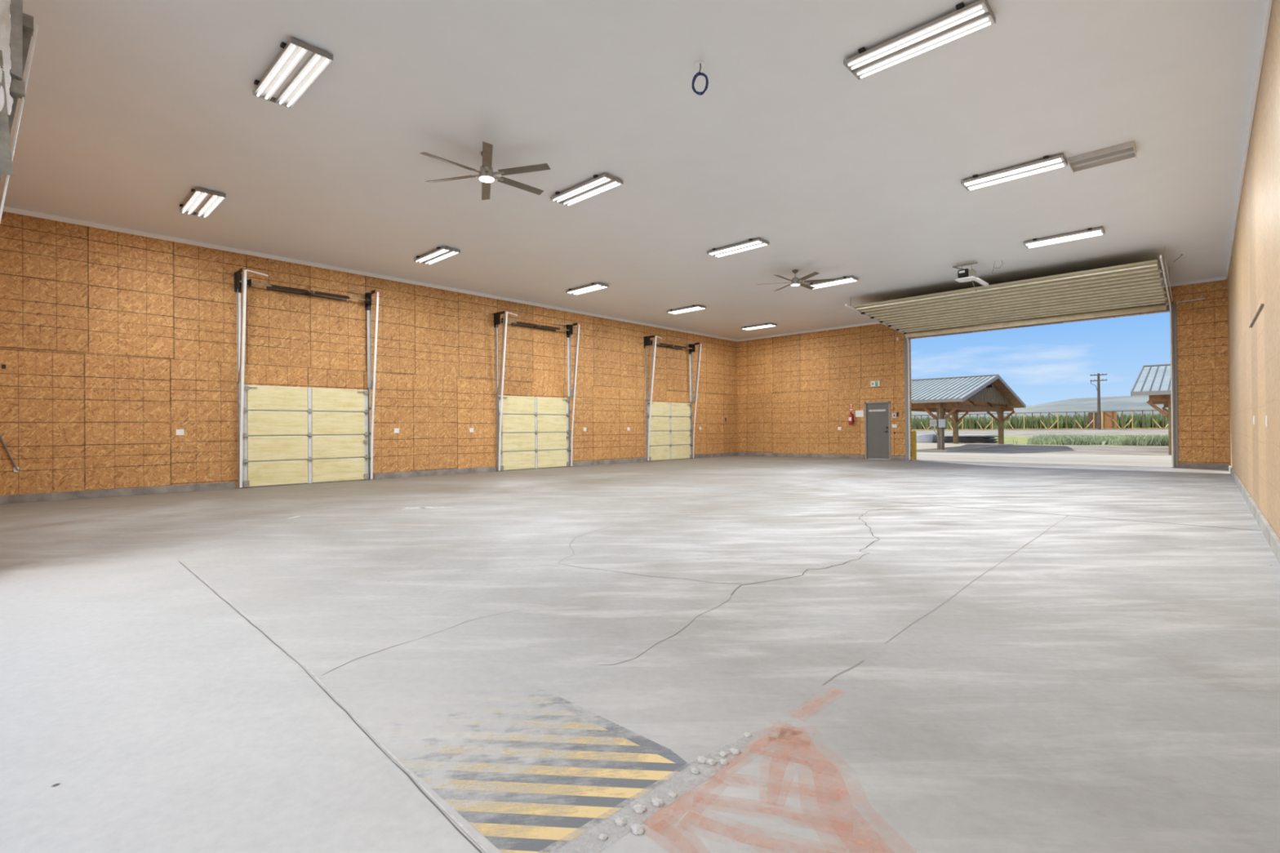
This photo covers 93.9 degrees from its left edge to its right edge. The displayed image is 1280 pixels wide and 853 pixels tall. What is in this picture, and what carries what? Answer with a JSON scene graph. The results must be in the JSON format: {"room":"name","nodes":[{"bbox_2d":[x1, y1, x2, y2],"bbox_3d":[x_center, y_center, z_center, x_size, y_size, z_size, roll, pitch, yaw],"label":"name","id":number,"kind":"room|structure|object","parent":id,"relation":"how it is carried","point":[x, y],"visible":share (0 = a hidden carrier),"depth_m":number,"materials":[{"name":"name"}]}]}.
{"room":"empty warehouse","nodes":[
{"label":"empty warehouse","id":0,"kind":"room"},
{"bbox_2d":[0,211,737,495],"bbox_3d":[-3.391,-1.214,17.733,0.200,4.950,22.240,-1,0,43],"label":"wall","id":1,"kind":"structure","parent":0,"point":[113,344],"depth_m":12.32,"materials":[{"name":"brown wood"}]},
{"bbox_2d":[0,434,20,471],"bbox_3d":[-10.603,0.146,9.897,0.030,1.234,0.478,-1,0,43],"label":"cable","id":2,"kind":"object","parent":1,"relation":"attached to","point":[15,468],"visible":1,"depth_m":9.97,"materials":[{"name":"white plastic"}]},
{"bbox_2d":[176,429,184,435],"bbox_3d":[-8.963,0.113,11.652,0.010,0.115,0.125,-1,0,43],"label":"wall outlet","id":3,"kind":"object","parent":1,"relation":"attached to","point":[179,432],"visible":1,"depth_m":11.65,"materials":[{"name":"white plastic"}]},
{"bbox_2d":[234,267,382,488],"bbox_3d":[-7.173,-0.960,13.144,0.585,4.460,2.821,-1,0,43],"label":"door","id":4,"kind":"structure","parent":1,"relation":"in","point":[338,433],"depth_m":13.15,"materials":[{"name":"metal"}]},
{"bbox_2d":[0,205,737,342],"bbox_3d":[-3.327,-3.648,17.666,0.030,0.085,21.840,-1,0,43],"label":"trim","id":5,"kind":"structure","parent":1,"relation":"attached to","point":[6,209],"depth_m":13.06,"materials":[{"name":"white wood"}]},
{"bbox_2d":[0,452,737,504],"bbox_3d":[-3.285,1.189,17.641,0.035,0.140,21.840,-1,0,43],"label":"baseboard","id":6,"kind":"structure","parent":1,"relation":"attached to","point":[23,498],"depth_m":11.69,"materials":[{"name":"grey concrete"}]},
{"bbox_2d":[394,428,399,432],"bbox_3d":[-6.013,0.103,14.781,0.010,0.115,0.125,-1,0,43],"label":"wall outlet","id":7,"kind":"object","parent":1,"relation":"attached to","point":[396,430],"visible":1,"depth_m":14.78,"materials":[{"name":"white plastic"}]},
{"bbox_2d":[469,427,473,432],"bbox_3d":[-4.586,0.099,16.294,0.010,0.115,0.125,-1,0,43],"label":"wall outlet","id":8,"kind":"object","parent":1,"relation":"attached to","point":[471,429],"visible":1,"depth_m":16.29,"materials":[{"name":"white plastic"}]},
{"bbox_2d":[493,311,582,471],"bbox_3d":[-2.927,-0.974,17.648,0.585,4.460,2.801,-1,0,43],"label":"door","id":9,"kind":"structure","parent":1,"relation":"in","point":[539,432],"depth_m":17.69,"materials":[{"name":"metal"}]},
{"bbox_2d":[644,335,702,461],"bbox_3d":[1.305,-0.987,22.137,0.585,4.460,2.741,-1,0,43],"label":"door","id":10,"kind":"structure","parent":1,"relation":"in","point":[677,430],"depth_m":22.21,"materials":[{"name":"metal"}]},
{"bbox_2d":[0,0,1266,339],"bbox_3d":[2.116,-3.835,12.533,15.397,0.150,22.240,-1,0,43],"label":"ceiling","id":11,"kind":"structure","parent":0,"point":[131,107],"depth_m":7.80,"materials":[{"name":"paint"}]},
{"bbox_2d":[179,187,226,217],"bbox_3d":[-7.175,-3.652,9.771,1.292,0.084,0.410,-1,0,43],"label":"strip light","id":12,"kind":"object","parent":11,"relation":"attached to","point":[202,202],"visible":1,"depth_m":9.73,"materials":[{"name":"grey paint"}]},
{"bbox_2d":[253,36,333,108],"bbox_3d":[-3.689,-3.698,6.291,1.292,0.084,0.410,-1,0,43],"label":"strip light","id":13,"kind":"object","parent":11,"relation":"attached to","point":[300,64],"visible":1,"depth_m":6.23,"materials":[{"name":"grey paint"}]},
{"bbox_2d":[413,246,460,264],"bbox_3d":[-4.371,-3.661,12.804,1.292,0.084,0.410,-1,0,43],"label":"strip light","id":14,"kind":"object","parent":11,"relation":"attached to","point":[444,252],"visible":1,"depth_m":12.74,"materials":[{"name":"grey paint"}]},
{"bbox_2d":[419,141,551,199],"bbox_3d":[-2.103,-3.562,8.197,1.674,0.365,1.842,-1,0,43],"label":"ceiling fan","id":15,"kind":"object","parent":11,"relation":"hanging from","point":[486,175],"visible":1,"depth_m":8.11,"materials":[{"name":"silver metal"}]},
{"bbox_2d":[550,173,623,206],"bbox_3d":[-0.865,-3.706,9.374,1.292,0.084,0.410,-1,0,43],"label":"strip light","id":16,"kind":"object","parent":11,"relation":"attached to","point":[605,182],"visible":1,"depth_m":9.32,"materials":[{"name":"grey paint"}]},
{"bbox_2d":[565,282,608,294],"bbox_3d":[-1.427,-3.670,15.927,1.292,0.084,0.410,-1,0,43],"label":"strip light","id":17,"kind":"object","parent":11,"relation":"attached to","point":[593,286],"visible":1,"depth_m":15.84,"materials":[{"name":"grey paint"}]},
{"bbox_2d":[666,305,706,314],"bbox_3d":[1.445,-3.680,18.813,1.292,0.084,0.410,-1,0,43],"label":"strip light","id":18,"kind":"object","parent":11,"relation":"attached to","point":[693,308],"visible":1,"depth_m":18.73,"materials":[{"name":"grey paint"}]},
{"bbox_2d":[691,60,708,95],"bbox_3d":[0.624,-3.611,6.219,0.152,0.332,0.101,-1,0,43],"label":"cable coil","id":19,"kind":"object","parent":11,"relation":"hanging from","point":[700,63],"visible":1,"depth_m":6.21,"materials":[{"name":"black plastic"}]},
{"bbox_2d":[706,237,769,257],"bbox_3d":[2.017,-3.716,12.431,1.292,0.084,0.410,-1,0,43],"label":"strip light","id":20,"kind":"object","parent":11,"relation":"attached to","point":[750,244],"visible":1,"depth_m":12.36,"materials":[{"name":"grey paint"}]},
{"bbox_2d":[741,323,777,330],"bbox_3d":[4.377,-3.689,22.084,1.292,0.084,0.410,-1,0,43],"label":"strip light","id":21,"kind":"object","parent":11,"relation":"attached to","point":[766,325],"visible":1,"depth_m":21.98,"materials":[{"name":"grey paint"}]},
{"bbox_2d":[756,269,835,291],"bbox_3d":[3.741,-3.581,14.397,1.660,0.365,1.841,-1,0,43],"label":"ceiling fan","id":22,"kind":"object","parent":11,"relation":"hanging from","point":[795,281],"visible":1,"depth_m":14.30,"materials":[{"name":"silver metal"}]},
{"bbox_2d":[808,275,858,288],"bbox_3d":[4.942,-3.725,15.475,1.292,0.084,0.410,-1,0,43],"label":"strip light","id":23,"kind":"object","parent":11,"relation":"attached to","point":[845,279],"visible":0.74,"depth_m":15.37,"materials":[{"name":"grey paint"}]},
{"bbox_2d":[843,0,995,79],"bbox_3d":[2.681,-3.753,5.825,1.292,0.084,0.410,-1,0,43],"label":"strip light","id":24,"kind":"object","parent":11,"relation":"attached to","point":[979,15],"visible":1,"depth_m":5.77,"materials":[{"name":"grey paint"}]},
{"bbox_2d":[952,261,988,290],"bbox_3d":[7.873,-3.480,14.220,0.528,0.640,1.390,-1,0,43],"label":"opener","id":25,"kind":"object","parent":11,"relation":"hanging from","point":[964,275],"visible":1,"depth_m":13.81,"materials":[{"name":"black metal"}]},
{"bbox_2d":[955,275,977,282],"bbox_3d":[7.579,-3.404,13.844,0.400,0.040,0.440,-1,0,43],"label":"garage door opener","id":26,"kind":"object","parent":25,"relation":"on","point":[962,278],"depth_m":13.78,"materials":[{"name":"white metal"}]},
{"bbox_2d":[960,153,1067,191],"bbox_3d":[5.520,-3.762,8.866,1.292,0.084,0.410,-1,0,43],"label":"strip light","id":27,"kind":"object","parent":11,"relation":"attached to","point":[1047,163],"visible":1,"depth_m":8.81,"materials":[{"name":"grey paint"}]},
{"bbox_2d":[1023,226,1105,248],"bbox_3d":[8.458,-3.771,11.953,1.292,0.084,0.410,-1,0,43],"label":"strip light","id":28,"kind":"object","parent":11,"relation":"attached to","point":[1035,242],"visible":1,"depth_m":11.88,"materials":[{"name":"grey paint"}]},
{"bbox_2d":[1068,140,1137,173],"bbox_3d":[6.485,-3.771,8.388,0.720,0.089,0.440,-1,0,43],"label":"vent","id":29,"kind":"object","parent":11,"relation":"attached to","point":[1127,150],"visible":1,"depth_m":8.37,"materials":[{"name":"beige metal"}]},
{"bbox_2d":[0,455,1279,852],"bbox_3d":[2.097,1.284,12.443,15.397,0.212,22.660,-1,0,43],"label":"floor","id":30,"kind":"structure","parent":0,"point":[732,654],"depth_m":2.95,"materials":[{"name":"concrete"}]},
{"bbox_2d":[737,279,1229,467],"bbox_3d":[9.697,-1.310,20.540,14.997,4.950,0.200,-1,0,43],"label":"wall","id":31,"kind":"structure","parent":0,"point":[794,392],"depth_m":21.90,"materials":[{"name":"brown wood"}]},
{"bbox_2d":[848,411,853,424],"bbox_3d":[7.786,-0.309,22.068,0.173,0.476,0.176,0,0,2],"label":"fire extinguisher","id":32,"kind":"object","parent":31,"relation":"attached to","point":[851,415],"visible":1,"depth_m":22.00,"materials":[{"name":"red metal"}]},
{"bbox_2d":[855,410,863,417],"bbox_3d":[8.053,-0.482,21.946,0.300,0.256,0.012,-1,0,43],"label":"notice sheet","id":33,"kind":"object","parent":31,"relation":"attached to","point":[858,413],"visible":1,"depth_m":21.94,"materials":[{"name":"white paper"}]},
{"bbox_2d":[871,380,879,386],"bbox_3d":[8.468,-1.540,21.519,0.320,0.200,0.059,-1,0,43],"label":"exit sign","id":34,"kind":"object","parent":31,"relation":"attached to","point":[873,384],"visible":1,"depth_m":21.50,"materials":[{"name":"white plastic"}]},
{"bbox_2d":[864,401,890,459],"bbox_3d":[8.563,0.144,21.516,0.920,2.070,0.141,-1,0,43],"label":"door","id":35,"kind":"structure","parent":31,"relation":"in","point":[877,414],"depth_m":21.51,"materials":[{"name":"grey paint"}]},
{"bbox_2d":[892,413,896,417],"bbox_3d":[8.964,-0.386,21.089,0.130,0.170,0.010,-1,0,43],"label":"keypad","id":36,"kind":"object","parent":31,"relation":"attached to","point":[894,415],"visible":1,"depth_m":21.09,"materials":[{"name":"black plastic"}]},
{"bbox_2d":[737,276,1226,342],"bbox_3d":[9.598,-3.742,20.468,14.937,0.085,0.030,-1,0,43],"label":"trim","id":37,"kind":"structure","parent":31,"relation":"attached to","point":[1220,278],"depth_m":22.09,"materials":[{"name":"white wood"}]},
{"bbox_2d":[737,452,1227,469],"bbox_3d":[9.649,1.095,20.431,14.962,0.140,0.035,-1,0,43],"label":"baseboard","id":38,"kind":"structure","parent":31,"relation":"attached to","point":[1188,465],"depth_m":22.24,"materials":[{"name":"grey concrete"}]},
{"bbox_2d":[844,254,1174,467],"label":"door","id":39,"kind":"structure","parent":31,"relation":"in","point":[1138,287],"depth_m":16.09,"materials":[{"name":"metal"}]},
{"bbox_2d":[904,303,1178,467],"bbox_3d":[11.797,-1.062,18.403,7.060,4.400,0.030,-1,0,43],"label":"trim","id":40,"kind":"structure","parent":31,"relation":"attached to","point":[1173,305],"depth_m":16.03,"materials":[{"name":"grey paint"}]},
{"bbox_2d":[1176,297,1204,303],"bbox_3d":[14.543,-3.324,15.799,0.551,0.052,0.042,-1,0,43],"label":"conduit","id":41,"kind":"object","parent":31,"relation":"attached to","point":[1177,302],"visible":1,"depth_m":15.79,"materials":[{"name":"metal"}]},
{"bbox_2d":[1227,0,1279,538],"bbox_3d":[7.666,-1.356,7.309,0.200,4.950,22.240,-1,0,43],"label":"wall","id":42,"kind":"structure","parent":0,"point":[1254,271],"depth_m":6.67,"materials":[{"name":"beige wood"}]},
{"bbox_2d":[1225,0,1272,279],"bbox_3d":[7.562,-3.787,7.399,0.030,0.085,21.840,-1,0,43],"label":"trim","id":43,"kind":"structure","parent":42,"relation":"attached to","point":[1268,4],"depth_m":7.03,"materials":[{"name":"white wood"}]},
{"bbox_2d":[1227,463,1279,564],"bbox_3d":[7.588,1.050,7.365,0.035,0.140,21.804,-1,0,43],"label":"baseboard","id":44,"kind":"structure","parent":42,"relation":"attached to","point":[1269,534],"depth_m":6.60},
{"bbox_2d":[1248,303,1263,328],"bbox_3d":[7.393,-1.314,7.182,0.020,0.044,2.300,-1,0,43],"label":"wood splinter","id":45,"kind":"object","parent":42,"relation":"attached to","point":[1261,304],"visible":1,"depth_m":6.96,"materials":[{"name":"wood"}]},
{"bbox_2d":[1265,415,1267,426],"bbox_3d":[6.455,-0.056,6.160,0.010,0.115,0.125,-1,0,43],"label":"wall outlet","id":46,"kind":"object","parent":42,"relation":"attached to","point":[1266,418],"visible":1,"depth_m":6.13,"materials":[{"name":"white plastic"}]},
{"bbox_3d":[-5.422,-1.261,4.503,14.997,4.950,0.200,-1,0,43],"label":"wall","id":47,"kind":"structure","parent":0,"visible":0},
{"bbox_2d":[0,0,38,222],"bbox_3d":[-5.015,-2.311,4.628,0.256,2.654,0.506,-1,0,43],"label":"garage door","id":48,"kind":"structure","parent":47,"relation":"in","point":[16,27],"depth_m":4.64,"materials":[{"name":"metal"}]},
{"label":"outside","id":49,"kind":"structure","parent":0,"visible":0},
{"bbox_2d":[914,429,1171,456],"bbox_3d":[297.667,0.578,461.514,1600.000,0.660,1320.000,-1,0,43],"label":"ground","id":50,"kind":"structure","parent":49,"point":[1021,436],"depth_m":35.05,"materials":[{"name":"grey concrete"}]},
{"bbox_2d":[916,433,937,443],"bbox_3d":[19.152,0.898,45.158,6.100,0.676,2.218,-1,0,43],"label":"pile","id":51,"kind":"object","parent":50,"relation":"on","point":[921,438],"visible":0.27,"depth_m":42.70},
{"bbox_2d":[916,443,1012,451],"bbox_3d":[13.570,1.237,39.160,16.000,0.070,13.600,-1,0,43],"label":"concrete slab","id":52,"kind":"object","parent":50,"relation":"on","point":[920,446],"visible":0.29,"depth_m":34.59,"materials":[{"name":"concrete"}]},
{"bbox_2d":[884,374,1026,449],"bbox_3d":[17.898,-0.830,34.661,5.131,4.030,13.640,-1,0,43],"label":"pavilion","id":53,"kind":"object","parent":52,"relation":"on","point":[953,396],"visible":0.88,"depth_m":32.86,"materials":[{"name":"grey paint"}]},
{"bbox_2d":[929,408,945,449],"bbox_3d":[14.552,0.132,29.239,0.700,2.031,0.155,-1,0,43],"label":"electrical box","id":54,"kind":"object","parent":53,"relation":"attached to","point":[941,423],"visible":1,"depth_m":29.19,"materials":[{"name":"metal"}]},
{"bbox_2d":[944,435,998,443],"bbox_3d":[23.161,0.876,42.074,3.265,0.560,3.200,-1,0,43],"label":"stack","id":55,"kind":"object","parent":50,"relation":"on","point":[962,438],"visible":0.72,"depth_m":40.89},
{"bbox_2d":[911,412,1168,430],"bbox_3d":[64.371,-0.779,82.209,71.649,2.310,8.976,-1,0,43],"label":"crop field","id":56,"kind":"structure","parent":50,"relation":"on","point":[1137,420],"depth_m":84.79,"materials":[{"name":"green plant"}]},
{"bbox_2d":[911,409,1168,430],"bbox_3d":[62.039,-0.849,76.156,55.624,2.370,1.855,-1,0,43],"label":"framework","id":57,"kind":"object","parent":50,"relation":"on","point":[1108,420],"visible":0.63,"depth_m":78.89,"materials":[{"name":"green plant"}]},
{"bbox_2d":[1013,432,1168,445],"bbox_3d":[30.470,0.746,36.212,12.748,0.704,5.538,-1,0,43],"label":"weed patch","id":58,"kind":"object","parent":50,"relation":"on","point":[1078,439],"visible":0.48,"depth_m":36.81,"materials":[{"name":"green plant"}]},
{"bbox_2d":[1089,373,1106,429],"bbox_3d":[58.320,-3.019,75.984,1.700,7.450,0.380,-1,0,43],"label":"utility pole","id":59,"kind":"object","parent":50,"relation":"on","point":[1098,388],"visible":0.97,"depth_m":75.89,"materials":[{"name":"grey wood"}]},
{"bbox_2d":[1066,434,1168,438],"bbox_3d":[37.262,0.820,41.835,15.446,0.441,12.217,-1,0,43],"label":"grass","id":60,"kind":"structure","parent":50,"relation":"on","point":[1101,436],"depth_m":46.40,"materials":[{"name":"green plant"}]},
{"bbox_3d":[27.863,1.050,25.823,6.900,0.080,12.200,-1,0,43],"label":"pavilion slab","id":61,"kind":"object","parent":50,"relation":"on","visible":0},
{"bbox_2d":[1130,364,1171,454],"bbox_3d":[26.963,-0.946,26.115,7.626,4.030,13.640,-1,0,43],"label":"pavilion","id":62,"kind":"object","parent":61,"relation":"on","point":[1153,380],"visible":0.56,"depth_m":24.34,"materials":[{"name":"grey paint"}]},
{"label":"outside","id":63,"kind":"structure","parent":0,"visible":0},
{"bbox_2d":[911,395,1168,420],"bbox_3d":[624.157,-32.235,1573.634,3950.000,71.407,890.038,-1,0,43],"label":"hills","id":64,"kind":"structure","parent":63,"point":[1119,402],"depth_m":1219.90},
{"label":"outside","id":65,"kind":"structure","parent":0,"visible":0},
{"bbox_2d":[916,451,1171,466],"bbox_3d":[13.820,1.197,22.515,18.800,0.088,8.080,-1,0,43],"label":"apron","id":66,"kind":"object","parent":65,"point":[1067,459],"visible":0.33,"depth_m":21.33,"materials":[{"name":"concrete"}]},
{"bbox_2d":[911,430,916,459],"bbox_3d":[9.771,0.662,21.369,0.200,1.037,0.200,-1,0,43],"label":"bollard","id":67,"kind":"object","parent":66,"relation":"on","point":[913,433],"visible":0.68,"depth_m":21.28,"materials":[{"name":"metal"}]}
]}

